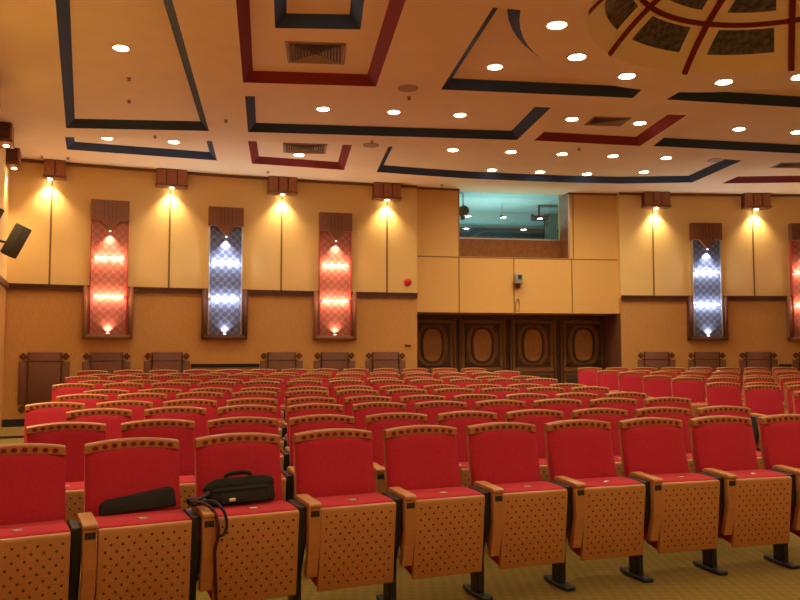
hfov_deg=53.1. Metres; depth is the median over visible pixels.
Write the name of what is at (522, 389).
backrest cushion
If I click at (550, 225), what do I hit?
curtain
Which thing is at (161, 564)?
seat cushion
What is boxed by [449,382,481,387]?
backrest cushion
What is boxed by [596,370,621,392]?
seat
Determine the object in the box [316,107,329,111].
recessed light
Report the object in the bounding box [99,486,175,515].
bag
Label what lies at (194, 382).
seat
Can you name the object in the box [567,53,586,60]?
recessed light
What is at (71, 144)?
trim
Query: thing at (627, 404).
seat
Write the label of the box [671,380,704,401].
backrest cushion
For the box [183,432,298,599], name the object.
seat
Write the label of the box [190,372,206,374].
backrest cushion
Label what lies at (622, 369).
seat
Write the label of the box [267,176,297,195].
wall lamp
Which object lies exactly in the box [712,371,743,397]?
seat
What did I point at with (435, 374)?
seat
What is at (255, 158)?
trim
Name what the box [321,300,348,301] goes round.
lamp
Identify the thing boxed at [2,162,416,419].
wall
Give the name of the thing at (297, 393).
seat
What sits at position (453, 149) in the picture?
recessed light
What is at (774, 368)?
seat
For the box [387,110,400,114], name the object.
recessed light
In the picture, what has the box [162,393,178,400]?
backrest cushion
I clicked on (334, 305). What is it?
light panel
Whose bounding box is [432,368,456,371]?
seat
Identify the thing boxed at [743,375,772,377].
seat
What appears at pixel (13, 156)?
wall lamp
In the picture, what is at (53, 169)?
wall lamp
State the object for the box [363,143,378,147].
ceiling speaker
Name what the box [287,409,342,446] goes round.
backrest cushion
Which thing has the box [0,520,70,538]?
seat cushion
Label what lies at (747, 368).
seat
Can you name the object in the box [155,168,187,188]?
wall lamp
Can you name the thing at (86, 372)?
seat
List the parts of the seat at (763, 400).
armrest, crest rail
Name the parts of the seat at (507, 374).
crest rail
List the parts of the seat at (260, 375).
crest rail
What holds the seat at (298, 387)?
on the floor
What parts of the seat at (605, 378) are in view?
crest rail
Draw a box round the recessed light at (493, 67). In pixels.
[486,64,503,70]
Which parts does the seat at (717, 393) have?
crest rail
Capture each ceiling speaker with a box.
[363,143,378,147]
[397,85,418,91]
[707,158,722,161]
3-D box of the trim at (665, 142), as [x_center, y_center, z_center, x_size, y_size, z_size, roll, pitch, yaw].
[6.646,-2.679,13.063,5.056,0.115,1.718,1,-4,-10]
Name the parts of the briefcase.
handle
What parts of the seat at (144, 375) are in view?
crest rail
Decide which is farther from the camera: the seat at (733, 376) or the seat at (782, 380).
the seat at (733, 376)
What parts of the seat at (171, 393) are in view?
crest rail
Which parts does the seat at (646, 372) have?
crest rail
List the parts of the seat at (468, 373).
crest rail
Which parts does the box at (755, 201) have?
rail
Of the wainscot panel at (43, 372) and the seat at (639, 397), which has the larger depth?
the wainscot panel at (43, 372)
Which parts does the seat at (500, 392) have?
crest rail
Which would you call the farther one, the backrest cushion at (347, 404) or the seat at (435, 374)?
the seat at (435, 374)
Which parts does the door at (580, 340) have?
oval moulding, field moulding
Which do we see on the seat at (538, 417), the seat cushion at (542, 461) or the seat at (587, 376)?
the seat cushion at (542, 461)
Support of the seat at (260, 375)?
on the floor
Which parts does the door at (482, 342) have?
oval moulding, field moulding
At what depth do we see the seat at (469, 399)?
8.35 m
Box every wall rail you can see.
[191,364,258,367]
[779,364,791,366]
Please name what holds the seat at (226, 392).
on the floor
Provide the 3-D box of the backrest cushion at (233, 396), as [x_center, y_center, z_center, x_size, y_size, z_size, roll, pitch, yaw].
[-1.566,1.276,8.639,0.485,0.486,0.144,1,-4,-19]
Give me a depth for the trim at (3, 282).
13.29 m
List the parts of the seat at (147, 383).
crest rail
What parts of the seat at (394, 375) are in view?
crest rail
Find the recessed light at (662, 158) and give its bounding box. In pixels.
[660,157,671,159]
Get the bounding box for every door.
[417,319,455,373]
[459,319,505,372]
[509,319,555,378]
[560,320,602,383]
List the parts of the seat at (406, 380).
crest rail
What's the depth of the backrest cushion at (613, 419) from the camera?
6.53 m
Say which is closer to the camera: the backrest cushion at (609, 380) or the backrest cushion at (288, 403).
the backrest cushion at (288, 403)
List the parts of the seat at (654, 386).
crest rail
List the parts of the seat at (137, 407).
crest rail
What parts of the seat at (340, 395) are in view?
crest rail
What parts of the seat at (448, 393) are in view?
crest rail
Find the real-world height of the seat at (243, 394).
1.005 m
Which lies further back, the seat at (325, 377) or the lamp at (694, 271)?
the lamp at (694, 271)
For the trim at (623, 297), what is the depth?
17.41 m
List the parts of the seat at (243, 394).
crest rail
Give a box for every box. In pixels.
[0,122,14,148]
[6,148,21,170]
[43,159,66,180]
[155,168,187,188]
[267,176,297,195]
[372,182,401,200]
[641,191,670,208]
[741,193,771,209]
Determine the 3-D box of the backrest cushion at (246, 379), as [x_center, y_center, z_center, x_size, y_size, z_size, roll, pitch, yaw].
[-2.450,1.447,12.454,0.485,0.486,0.144,1,-4,-19]
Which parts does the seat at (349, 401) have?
crest rail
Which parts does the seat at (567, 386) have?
crest rail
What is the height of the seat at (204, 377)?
1.005 m
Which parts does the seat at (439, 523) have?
foot plate, armrest, arm, crest rail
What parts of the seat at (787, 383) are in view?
crest rail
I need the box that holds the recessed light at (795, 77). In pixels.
[789,74,799,80]
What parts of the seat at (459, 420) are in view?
crest rail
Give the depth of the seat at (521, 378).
12.66 m
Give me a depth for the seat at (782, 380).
12.24 m
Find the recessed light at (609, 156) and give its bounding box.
[607,155,618,157]
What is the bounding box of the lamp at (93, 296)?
[92,295,124,297]
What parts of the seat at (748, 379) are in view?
crest rail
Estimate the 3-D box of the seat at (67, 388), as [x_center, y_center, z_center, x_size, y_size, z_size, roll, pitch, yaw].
[-3.994,1.513,9.611,0.602,1.005,0.502,1,-4,-23]
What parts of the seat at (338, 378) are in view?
crest rail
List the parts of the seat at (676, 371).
crest rail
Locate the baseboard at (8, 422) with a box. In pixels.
[2,419,24,426]
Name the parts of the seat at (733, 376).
crest rail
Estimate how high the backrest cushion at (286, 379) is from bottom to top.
0.486 m
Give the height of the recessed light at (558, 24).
0.014 m
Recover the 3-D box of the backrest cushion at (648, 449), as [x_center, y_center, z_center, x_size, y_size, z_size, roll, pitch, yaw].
[1.787,1.119,5.579,0.485,0.486,0.144,1,-4,-17]
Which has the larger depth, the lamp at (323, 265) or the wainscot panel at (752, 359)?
the wainscot panel at (752, 359)
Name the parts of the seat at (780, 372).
crest rail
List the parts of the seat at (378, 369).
crest rail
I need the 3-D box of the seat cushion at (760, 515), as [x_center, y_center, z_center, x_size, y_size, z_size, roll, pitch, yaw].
[2.400,1.413,5.509,0.452,0.446,0.278,1,-4,-15]
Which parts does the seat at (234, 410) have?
crest rail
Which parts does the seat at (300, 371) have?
crest rail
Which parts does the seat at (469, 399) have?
crest rail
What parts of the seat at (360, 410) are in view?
crest rail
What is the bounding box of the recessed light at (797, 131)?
[790,130,799,133]
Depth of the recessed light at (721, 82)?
10.24 m
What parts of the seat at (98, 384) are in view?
crest rail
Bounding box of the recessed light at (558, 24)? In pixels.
[546,20,568,29]
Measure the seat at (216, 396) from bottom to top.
1.005 m
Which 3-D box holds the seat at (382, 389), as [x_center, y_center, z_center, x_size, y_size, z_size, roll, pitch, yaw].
[-0.025,1.568,9.929,0.602,1.005,0.502,1,-4,-16]
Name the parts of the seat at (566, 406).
crest rail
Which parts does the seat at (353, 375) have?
crest rail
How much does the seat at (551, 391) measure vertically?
1.005 m
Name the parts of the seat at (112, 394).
crest rail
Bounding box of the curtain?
[544,214,556,239]
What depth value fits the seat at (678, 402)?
7.80 m
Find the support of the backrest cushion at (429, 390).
on the seat at (429, 388)
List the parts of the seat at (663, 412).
crest rail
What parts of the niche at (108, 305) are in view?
frame, patterned panel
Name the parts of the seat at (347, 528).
armrest, arm, crest rail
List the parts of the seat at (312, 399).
crest rail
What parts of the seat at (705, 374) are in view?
crest rail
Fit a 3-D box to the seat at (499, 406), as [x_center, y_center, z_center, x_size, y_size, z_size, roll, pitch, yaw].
[0.927,1.412,7.173,0.602,1.005,0.502,1,-4,-15]
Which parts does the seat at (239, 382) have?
crest rail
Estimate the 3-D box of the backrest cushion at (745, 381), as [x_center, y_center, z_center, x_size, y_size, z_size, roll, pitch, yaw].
[5.498,1.462,12.165,0.485,0.486,0.144,0,-4,-6]
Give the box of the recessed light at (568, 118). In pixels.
[565,117,578,120]
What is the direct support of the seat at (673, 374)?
on the floor
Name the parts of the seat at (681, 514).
foot plate, armrest, crest rail, arm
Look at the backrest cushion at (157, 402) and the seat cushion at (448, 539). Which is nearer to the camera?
the seat cushion at (448, 539)
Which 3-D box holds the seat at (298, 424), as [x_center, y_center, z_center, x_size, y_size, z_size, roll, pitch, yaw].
[-0.564,1.335,5.669,0.602,1.005,0.502,1,-4,-19]
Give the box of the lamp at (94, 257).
[93,256,124,258]
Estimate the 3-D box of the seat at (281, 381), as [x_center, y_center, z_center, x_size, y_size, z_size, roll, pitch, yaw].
[-1.932,1.626,11.422,0.602,1.005,0.502,1,-4,-18]
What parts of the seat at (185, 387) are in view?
crest rail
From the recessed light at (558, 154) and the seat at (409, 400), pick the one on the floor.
the seat at (409, 400)
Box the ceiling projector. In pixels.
[531,205,548,220]
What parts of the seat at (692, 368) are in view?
crest rail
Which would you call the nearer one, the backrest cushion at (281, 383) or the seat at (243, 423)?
the seat at (243, 423)
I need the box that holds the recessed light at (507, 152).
[505,150,516,153]
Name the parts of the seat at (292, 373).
crest rail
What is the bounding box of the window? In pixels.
[460,193,569,257]
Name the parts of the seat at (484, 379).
crest rail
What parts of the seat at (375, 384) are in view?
crest rail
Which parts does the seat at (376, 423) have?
armrest, arm, crest rail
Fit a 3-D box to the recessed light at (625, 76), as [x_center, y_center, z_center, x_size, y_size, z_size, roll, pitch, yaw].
[2.849,-2.804,10.040,0.242,0.014,0.242,0,-4,0]
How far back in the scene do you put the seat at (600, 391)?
9.77 m
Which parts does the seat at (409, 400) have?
crest rail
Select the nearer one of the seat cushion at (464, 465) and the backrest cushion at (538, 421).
the seat cushion at (464, 465)
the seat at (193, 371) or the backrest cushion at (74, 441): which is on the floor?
the seat at (193, 371)
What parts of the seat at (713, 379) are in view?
crest rail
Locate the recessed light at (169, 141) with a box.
[167,140,180,143]
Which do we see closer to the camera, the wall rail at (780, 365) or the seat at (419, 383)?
the seat at (419, 383)
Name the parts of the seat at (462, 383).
crest rail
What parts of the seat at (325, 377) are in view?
crest rail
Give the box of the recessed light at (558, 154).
[556,152,567,155]
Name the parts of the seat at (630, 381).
crest rail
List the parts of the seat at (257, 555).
armrest, arm, crest rail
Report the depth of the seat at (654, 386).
13.00 m
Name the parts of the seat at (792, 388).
crest rail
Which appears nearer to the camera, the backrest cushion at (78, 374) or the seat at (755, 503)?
the seat at (755, 503)
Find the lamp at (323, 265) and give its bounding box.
[322,264,348,266]
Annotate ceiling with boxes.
[0,0,799,194]
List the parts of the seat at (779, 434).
crest rail, foot plate, armrest, arm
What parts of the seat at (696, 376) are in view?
crest rail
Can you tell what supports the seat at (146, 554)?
on the floor
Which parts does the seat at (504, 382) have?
crest rail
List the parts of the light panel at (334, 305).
patterned panel, frame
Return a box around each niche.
[82,199,133,338]
[201,206,247,338]
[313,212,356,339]
[686,223,728,340]
[786,223,799,340]
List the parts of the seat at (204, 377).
crest rail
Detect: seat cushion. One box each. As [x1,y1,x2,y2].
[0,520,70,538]
[65,481,83,490]
[95,509,190,592]
[179,475,194,483]
[207,500,297,599]
[305,493,393,585]
[399,486,482,573]
[459,462,468,468]
[486,481,564,563]
[538,458,546,464]
[567,476,642,555]
[614,456,620,461]
[644,473,716,548]
[686,453,692,458]
[718,469,787,542]
[790,468,799,536]
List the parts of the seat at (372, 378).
crest rail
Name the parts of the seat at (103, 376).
crest rail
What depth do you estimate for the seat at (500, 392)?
9.50 m
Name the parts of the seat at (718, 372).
crest rail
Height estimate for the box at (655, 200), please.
0.364 m
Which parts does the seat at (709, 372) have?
crest rail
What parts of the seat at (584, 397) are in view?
crest rail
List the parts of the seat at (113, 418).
crest rail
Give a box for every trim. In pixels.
[0,275,8,288]
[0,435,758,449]
[9,283,417,297]
[21,158,416,187]
[48,180,754,295]
[55,0,208,130]
[65,137,216,159]
[236,0,405,85]
[245,96,550,139]
[248,141,351,169]
[274,0,363,28]
[377,147,741,183]
[417,187,616,195]
[417,191,617,312]
[417,314,601,319]
[441,8,640,97]
[534,115,685,145]
[619,192,799,196]
[621,295,791,300]
[654,138,799,152]
[666,92,799,106]
[724,176,799,182]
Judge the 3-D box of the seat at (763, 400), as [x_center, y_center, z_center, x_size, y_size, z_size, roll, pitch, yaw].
[4.579,1.569,9.942,0.602,1.005,0.502,0,-4,-8]
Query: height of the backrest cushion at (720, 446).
0.486 m
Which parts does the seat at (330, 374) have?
crest rail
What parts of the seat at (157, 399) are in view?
crest rail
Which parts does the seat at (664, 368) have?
crest rail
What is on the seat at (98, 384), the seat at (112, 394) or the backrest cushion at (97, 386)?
the backrest cushion at (97, 386)
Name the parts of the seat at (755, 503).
foot plate, armrest, crest rail, arm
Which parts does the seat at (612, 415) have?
crest rail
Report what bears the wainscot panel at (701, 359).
attached to the wall at (646, 325)
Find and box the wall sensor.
[513,274,523,287]
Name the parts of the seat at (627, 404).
crest rail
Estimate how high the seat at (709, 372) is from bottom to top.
1.005 m
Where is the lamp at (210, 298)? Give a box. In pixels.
[210,298,239,299]
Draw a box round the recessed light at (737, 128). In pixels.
[732,127,745,130]
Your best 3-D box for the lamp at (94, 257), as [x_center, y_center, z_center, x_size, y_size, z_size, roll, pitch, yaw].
[-5.363,-0.776,14.765,0.538,0.028,0.258,0,-4,0]
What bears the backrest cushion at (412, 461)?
on the seat at (439, 523)
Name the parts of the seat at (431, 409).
crest rail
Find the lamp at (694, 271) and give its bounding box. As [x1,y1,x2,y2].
[694,271,719,272]
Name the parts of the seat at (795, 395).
crest rail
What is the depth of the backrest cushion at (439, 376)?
13.41 m
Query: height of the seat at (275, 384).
1.005 m
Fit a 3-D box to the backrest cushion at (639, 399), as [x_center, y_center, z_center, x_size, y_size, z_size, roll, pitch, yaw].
[2.496,1.298,8.730,0.485,0.486,0.144,1,-4,-12]
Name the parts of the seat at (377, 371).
crest rail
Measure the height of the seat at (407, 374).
1.005 m
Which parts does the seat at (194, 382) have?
crest rail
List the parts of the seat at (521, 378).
crest rail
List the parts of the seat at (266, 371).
crest rail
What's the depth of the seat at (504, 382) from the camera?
11.56 m
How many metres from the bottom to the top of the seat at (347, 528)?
1.005 m
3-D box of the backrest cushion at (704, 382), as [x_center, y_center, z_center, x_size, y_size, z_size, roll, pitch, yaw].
[4.785,1.519,13.071,0.485,0.486,0.144,0,-4,-7]
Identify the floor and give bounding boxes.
[0,426,799,599]
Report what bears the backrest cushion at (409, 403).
on the seat at (409, 400)
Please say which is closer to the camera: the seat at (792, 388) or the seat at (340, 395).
the seat at (340, 395)
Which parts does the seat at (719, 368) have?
crest rail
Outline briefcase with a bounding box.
[186,470,274,599]
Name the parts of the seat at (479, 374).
crest rail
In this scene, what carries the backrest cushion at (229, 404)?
on the seat at (240, 401)
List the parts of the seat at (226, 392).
crest rail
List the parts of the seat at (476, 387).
crest rail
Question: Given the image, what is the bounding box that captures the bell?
[404,278,411,285]
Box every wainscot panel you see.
[17,352,69,412]
[82,352,130,373]
[144,352,189,372]
[260,352,302,371]
[314,352,354,371]
[365,352,405,379]
[638,352,675,370]
[688,352,725,371]
[739,352,777,384]
[792,352,799,370]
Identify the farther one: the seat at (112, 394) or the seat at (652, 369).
the seat at (652, 369)
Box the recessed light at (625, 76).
[617,73,636,79]
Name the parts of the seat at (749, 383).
crest rail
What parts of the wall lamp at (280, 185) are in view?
rail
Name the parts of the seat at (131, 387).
crest rail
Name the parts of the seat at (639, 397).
crest rail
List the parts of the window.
frame, jamb panel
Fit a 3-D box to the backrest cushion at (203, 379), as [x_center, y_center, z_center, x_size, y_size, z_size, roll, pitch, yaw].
[-2.998,1.435,12.266,0.485,0.486,0.144,1,-4,-19]
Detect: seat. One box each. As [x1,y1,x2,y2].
[0,443,70,599]
[24,402,84,442]
[26,422,105,556]
[52,383,94,401]
[56,394,107,408]
[65,376,100,382]
[66,408,131,439]
[67,437,191,599]
[77,370,107,375]
[78,380,115,389]
[84,389,128,400]
[88,374,117,379]
[96,400,152,420]
[103,382,143,392]
[107,375,141,382]
[114,370,142,374]
[118,393,166,407]
[121,419,194,510]
[123,379,159,388]
[128,373,157,379]
[138,388,181,400]
[144,406,206,437]
[148,375,181,381]
[149,370,177,374]
[151,382,190,392]
[163,399,216,435]
[164,373,194,378]
[167,379,202,388]
[176,391,222,418]
[183,369,211,374]
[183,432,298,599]
[188,374,220,381]
[190,387,231,406]
[197,416,285,579]
[198,381,235,392]
[203,373,229,378]
[209,378,243,391]
[217,369,243,374]
[217,405,283,470]
[226,374,257,381]
[226,398,283,449]
[231,391,281,437]
[237,372,264,377]
[239,387,284,425]
[243,381,283,417]
[249,369,275,374]
[250,378,284,409]
[264,374,294,403]
[270,372,298,377]
[279,390,328,436]
[280,396,335,451]
[280,403,342,498]
[281,369,307,377]
[281,414,354,500]
[282,380,322,417]
[282,386,326,419]
[287,428,395,599]
[289,378,322,386]
[300,373,330,396]
[304,372,331,377]
[312,368,338,377]
[328,377,360,387]
[328,380,363,397]
[334,385,372,403]
[335,373,365,385]
[336,389,378,414]
[337,371,364,373]
[343,368,368,382]
[344,395,391,415]
[351,402,405,429]
[364,412,427,493]
[366,377,397,386]
[369,371,396,377]
[369,379,403,395]
[370,373,399,379]
[373,368,398,373]
[376,425,484,599]
[379,385,416,395]
[385,388,426,402]
[399,395,445,412]
[401,371,427,379]
[403,368,427,371]
[403,377,433,384]
[404,373,433,377]
[409,379,443,388]
[414,400,466,424]
[423,384,459,394]
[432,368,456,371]
[432,371,458,378]
[433,388,473,400]
[436,411,496,486]
[438,372,466,379]
[439,376,469,384]
[449,378,481,387]
[452,394,497,410]
[461,368,485,372]
[463,371,486,378]
[463,422,567,599]
[465,384,501,393]
[471,372,498,378]
[474,376,504,383]
[474,399,525,421]
[480,387,519,398]
[487,378,519,386]
[493,370,519,377]
[504,393,548,408]
[505,409,563,481]
[507,383,542,392]
[510,376,539,383]
[525,378,557,386]
[525,387,564,398]
[532,398,581,419]
[543,419,645,591]
[548,383,583,392]
[554,392,598,408]
[570,386,609,398]
[570,408,627,476]
[577,367,601,385]
[588,398,637,418]
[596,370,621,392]
[604,392,646,408]
[605,367,629,371]
[617,371,644,392]
[617,417,719,582]
[626,370,651,375]
[633,367,656,371]
[634,407,693,537]
[642,375,671,398]
[643,397,692,418]
[649,371,676,377]
[655,370,680,375]
[660,367,684,371]
[670,377,706,417]
[676,375,706,401]
[680,371,707,382]
[685,370,710,377]
[688,367,712,375]
[688,415,791,575]
[696,406,762,537]
[705,382,742,406]
[706,377,744,406]
[709,375,743,401]
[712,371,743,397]
[714,370,742,391]
[716,367,742,389]
[743,370,769,371]
[743,371,770,375]
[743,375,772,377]
[743,377,785,446]
[743,385,784,450]
[744,367,768,370]
[744,382,787,413]
[757,414,799,568]
[771,367,796,377]
[773,370,799,382]
[774,371,799,382]
[776,375,799,382]
[779,377,799,401]
[783,382,799,408]
[785,385,799,413]
[792,391,799,413]
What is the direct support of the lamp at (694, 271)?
attached to the niche at (707, 309)
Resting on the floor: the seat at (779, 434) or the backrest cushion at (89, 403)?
the seat at (779, 434)
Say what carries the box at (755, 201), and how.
attached to the wall at (646, 325)
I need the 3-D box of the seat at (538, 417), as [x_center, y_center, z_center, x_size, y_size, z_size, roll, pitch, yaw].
[1.083,1.368,6.189,0.602,1.005,0.502,1,-4,-16]
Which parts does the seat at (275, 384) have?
crest rail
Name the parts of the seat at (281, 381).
crest rail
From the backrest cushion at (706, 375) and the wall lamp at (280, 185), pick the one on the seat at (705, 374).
the backrest cushion at (706, 375)
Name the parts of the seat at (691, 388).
crest rail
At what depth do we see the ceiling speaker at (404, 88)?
10.48 m
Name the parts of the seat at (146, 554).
armrest, arm, crest rail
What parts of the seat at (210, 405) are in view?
crest rail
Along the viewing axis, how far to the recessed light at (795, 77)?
10.09 m
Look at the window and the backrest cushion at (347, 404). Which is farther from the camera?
the window
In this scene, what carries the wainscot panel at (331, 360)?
attached to the wall at (35, 320)
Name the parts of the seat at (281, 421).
crest rail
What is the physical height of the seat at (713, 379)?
1.005 m
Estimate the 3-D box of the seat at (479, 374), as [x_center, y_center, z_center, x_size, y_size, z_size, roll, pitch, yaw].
[1.467,1.715,13.353,0.670,1.005,0.502,1,-4,-12]
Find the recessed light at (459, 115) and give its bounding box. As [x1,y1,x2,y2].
[453,113,466,117]
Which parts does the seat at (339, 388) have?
crest rail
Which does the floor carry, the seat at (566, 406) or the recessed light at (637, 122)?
the seat at (566, 406)
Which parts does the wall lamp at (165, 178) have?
rail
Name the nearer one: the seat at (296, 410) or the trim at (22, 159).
the seat at (296, 410)
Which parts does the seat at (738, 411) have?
crest rail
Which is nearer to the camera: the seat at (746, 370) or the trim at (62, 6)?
the trim at (62, 6)
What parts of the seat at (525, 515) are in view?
foot plate, armrest, arm, crest rail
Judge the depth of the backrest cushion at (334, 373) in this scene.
14.91 m
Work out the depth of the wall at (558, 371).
18.19 m
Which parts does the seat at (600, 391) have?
crest rail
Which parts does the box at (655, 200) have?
rail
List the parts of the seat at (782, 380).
crest rail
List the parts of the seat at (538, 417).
crest rail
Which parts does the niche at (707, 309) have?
patterned panel, frame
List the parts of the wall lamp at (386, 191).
rail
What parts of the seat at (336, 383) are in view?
crest rail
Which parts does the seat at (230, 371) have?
crest rail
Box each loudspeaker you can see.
[0,223,31,258]
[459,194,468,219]
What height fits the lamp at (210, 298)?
0.028 m
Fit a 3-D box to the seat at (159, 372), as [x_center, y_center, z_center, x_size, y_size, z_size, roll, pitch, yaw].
[-4.130,1.708,13.782,0.602,1.005,0.502,1,-4,-20]
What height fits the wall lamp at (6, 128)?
0.329 m
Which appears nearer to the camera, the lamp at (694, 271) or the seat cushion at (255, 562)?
the seat cushion at (255, 562)
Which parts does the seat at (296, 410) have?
crest rail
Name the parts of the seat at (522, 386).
crest rail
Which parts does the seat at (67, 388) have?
crest rail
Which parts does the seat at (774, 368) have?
crest rail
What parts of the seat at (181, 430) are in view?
crest rail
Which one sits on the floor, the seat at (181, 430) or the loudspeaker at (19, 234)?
the seat at (181, 430)
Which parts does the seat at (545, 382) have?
crest rail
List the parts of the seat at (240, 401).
crest rail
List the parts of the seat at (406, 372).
crest rail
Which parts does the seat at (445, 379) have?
crest rail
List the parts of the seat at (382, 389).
crest rail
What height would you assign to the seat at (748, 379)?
1.005 m
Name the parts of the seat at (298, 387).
crest rail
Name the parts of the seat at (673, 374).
crest rail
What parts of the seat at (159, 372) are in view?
crest rail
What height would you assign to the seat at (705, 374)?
1.005 m
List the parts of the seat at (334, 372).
crest rail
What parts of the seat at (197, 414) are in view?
crest rail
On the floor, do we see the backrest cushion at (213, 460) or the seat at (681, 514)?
the seat at (681, 514)
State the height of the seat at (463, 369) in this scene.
1.005 m
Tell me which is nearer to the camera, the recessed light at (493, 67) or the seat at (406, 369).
the recessed light at (493, 67)
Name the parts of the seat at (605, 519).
foot plate, armrest, crest rail, arm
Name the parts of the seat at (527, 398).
crest rail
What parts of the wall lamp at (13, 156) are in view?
rail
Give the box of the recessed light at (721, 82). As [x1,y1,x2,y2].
[714,79,733,85]
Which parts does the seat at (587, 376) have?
crest rail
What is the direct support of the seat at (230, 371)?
on the floor
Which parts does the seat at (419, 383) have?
crest rail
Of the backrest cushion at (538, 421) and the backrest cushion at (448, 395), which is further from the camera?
the backrest cushion at (448, 395)
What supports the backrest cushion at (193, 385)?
on the seat at (194, 382)
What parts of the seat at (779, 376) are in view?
crest rail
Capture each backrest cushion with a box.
[0,454,65,525]
[26,430,105,481]
[56,399,107,408]
[65,379,93,382]
[77,373,101,375]
[84,447,180,516]
[94,384,102,389]
[102,394,120,400]
[103,386,143,392]
[106,406,151,420]
[109,379,138,382]
[118,398,166,407]
[121,427,194,475]
[141,383,151,388]
[149,378,175,381]
[151,372,168,374]
[151,386,190,392]
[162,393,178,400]
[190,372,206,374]
[191,383,197,388]
[192,378,218,381]
[195,442,282,534]
[198,385,235,392]
[208,424,276,435]
[218,392,231,406]
[218,411,275,418]
[221,372,241,374]
[228,403,278,434]
[231,377,257,381]
[232,395,276,398]
[235,382,242,391]
[243,384,279,387]
[269,377,293,397]
[271,391,280,417]
[280,382,283,403]
[285,394,327,427]
[287,384,321,388]
[287,402,334,405]
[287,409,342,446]
[290,371,306,377]
[294,437,375,504]
[318,371,337,377]
[344,401,386,415]
[347,371,368,382]
[366,419,426,465]
[371,376,399,379]
[379,389,390,395]
[384,433,461,491]
[386,393,426,402]
[400,400,438,412]
[410,382,442,388]
[427,388,440,394]
[434,392,472,400]
[438,375,465,379]
[438,417,495,461]
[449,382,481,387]
[457,399,492,410]
[468,430,541,485]
[471,375,493,378]
[473,388,483,393]
[481,391,517,398]
[488,382,519,386]
[499,373,519,377]
[507,416,562,458]
[509,398,541,408]
[518,387,531,392]
[528,381,556,386]
[529,391,563,398]
[546,427,616,480]
[559,387,573,392]
[562,397,596,408]
[572,414,626,455]
[576,390,608,398]
[597,373,618,389]
[613,396,645,408]
[620,425,688,475]
[636,413,691,452]
[657,374,675,377]
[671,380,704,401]
[687,374,707,382]
[691,423,758,472]
[698,412,756,450]
[702,379,705,397]
[708,380,738,382]
[718,374,741,391]
[744,380,774,382]
[744,389,784,414]
[760,421,799,469]
[794,396,799,413]
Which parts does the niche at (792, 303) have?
frame, patterned panel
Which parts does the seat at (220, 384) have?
crest rail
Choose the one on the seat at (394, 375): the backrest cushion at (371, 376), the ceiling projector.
the backrest cushion at (371, 376)
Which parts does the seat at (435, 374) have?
crest rail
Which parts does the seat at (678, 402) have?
crest rail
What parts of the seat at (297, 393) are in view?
crest rail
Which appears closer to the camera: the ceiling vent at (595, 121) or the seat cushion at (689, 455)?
the seat cushion at (689, 455)
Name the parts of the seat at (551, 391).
crest rail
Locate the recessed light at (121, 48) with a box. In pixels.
[111,44,130,51]
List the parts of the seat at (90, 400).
crest rail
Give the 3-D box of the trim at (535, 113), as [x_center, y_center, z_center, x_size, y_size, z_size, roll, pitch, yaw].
[-0.128,-2.747,11.984,4.352,0.115,1.813,0,-4,-7]
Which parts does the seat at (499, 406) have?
crest rail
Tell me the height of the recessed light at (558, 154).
0.014 m
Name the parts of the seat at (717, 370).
crest rail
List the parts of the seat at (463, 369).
crest rail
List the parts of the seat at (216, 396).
crest rail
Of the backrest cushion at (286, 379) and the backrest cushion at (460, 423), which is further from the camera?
the backrest cushion at (286, 379)
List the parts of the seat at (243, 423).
crest rail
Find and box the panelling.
[460,227,558,239]
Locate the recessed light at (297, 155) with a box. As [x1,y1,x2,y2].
[293,154,304,156]
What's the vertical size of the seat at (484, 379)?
1.005 m
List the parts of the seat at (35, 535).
crest rail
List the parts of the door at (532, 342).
oval moulding, field moulding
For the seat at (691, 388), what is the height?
1.005 m
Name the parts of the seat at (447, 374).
crest rail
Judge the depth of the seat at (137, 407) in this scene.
7.27 m
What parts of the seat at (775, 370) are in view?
crest rail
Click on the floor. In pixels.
(750, 576)
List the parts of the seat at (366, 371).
crest rail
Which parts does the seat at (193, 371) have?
crest rail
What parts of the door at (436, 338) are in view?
oval moulding, field moulding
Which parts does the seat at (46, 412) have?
crest rail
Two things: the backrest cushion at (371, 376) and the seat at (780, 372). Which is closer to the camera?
the backrest cushion at (371, 376)
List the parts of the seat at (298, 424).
armrest, crest rail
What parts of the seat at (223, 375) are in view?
crest rail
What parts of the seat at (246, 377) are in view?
crest rail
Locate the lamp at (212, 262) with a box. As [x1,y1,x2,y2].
[211,261,239,263]
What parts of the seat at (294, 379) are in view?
crest rail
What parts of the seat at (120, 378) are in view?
crest rail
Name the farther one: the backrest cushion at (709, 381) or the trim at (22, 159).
the trim at (22, 159)
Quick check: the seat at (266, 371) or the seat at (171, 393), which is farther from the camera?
the seat at (266, 371)
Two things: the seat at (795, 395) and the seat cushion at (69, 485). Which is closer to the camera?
the seat cushion at (69, 485)
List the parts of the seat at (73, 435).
crest rail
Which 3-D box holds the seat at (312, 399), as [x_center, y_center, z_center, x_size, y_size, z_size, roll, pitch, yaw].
[-0.864,1.442,7.646,0.602,1.005,0.502,1,-4,-18]
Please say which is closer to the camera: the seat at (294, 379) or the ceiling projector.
the seat at (294, 379)
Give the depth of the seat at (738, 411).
6.81 m
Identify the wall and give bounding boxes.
[0,148,9,427]
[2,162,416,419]
[417,189,618,315]
[456,319,560,382]
[459,191,558,228]
[602,313,621,369]
[617,193,799,370]
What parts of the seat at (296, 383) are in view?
crest rail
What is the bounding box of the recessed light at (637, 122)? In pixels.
[633,121,646,124]
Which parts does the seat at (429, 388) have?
crest rail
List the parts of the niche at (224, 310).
frame, patterned panel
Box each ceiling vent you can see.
[283,143,326,153]
[285,41,345,64]
[584,116,631,125]
[771,163,799,167]
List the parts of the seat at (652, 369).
crest rail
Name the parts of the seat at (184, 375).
crest rail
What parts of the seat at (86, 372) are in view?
crest rail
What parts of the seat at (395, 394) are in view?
crest rail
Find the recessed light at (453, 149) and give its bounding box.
[447,148,458,151]
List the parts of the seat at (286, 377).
crest rail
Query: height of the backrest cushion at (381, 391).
0.486 m

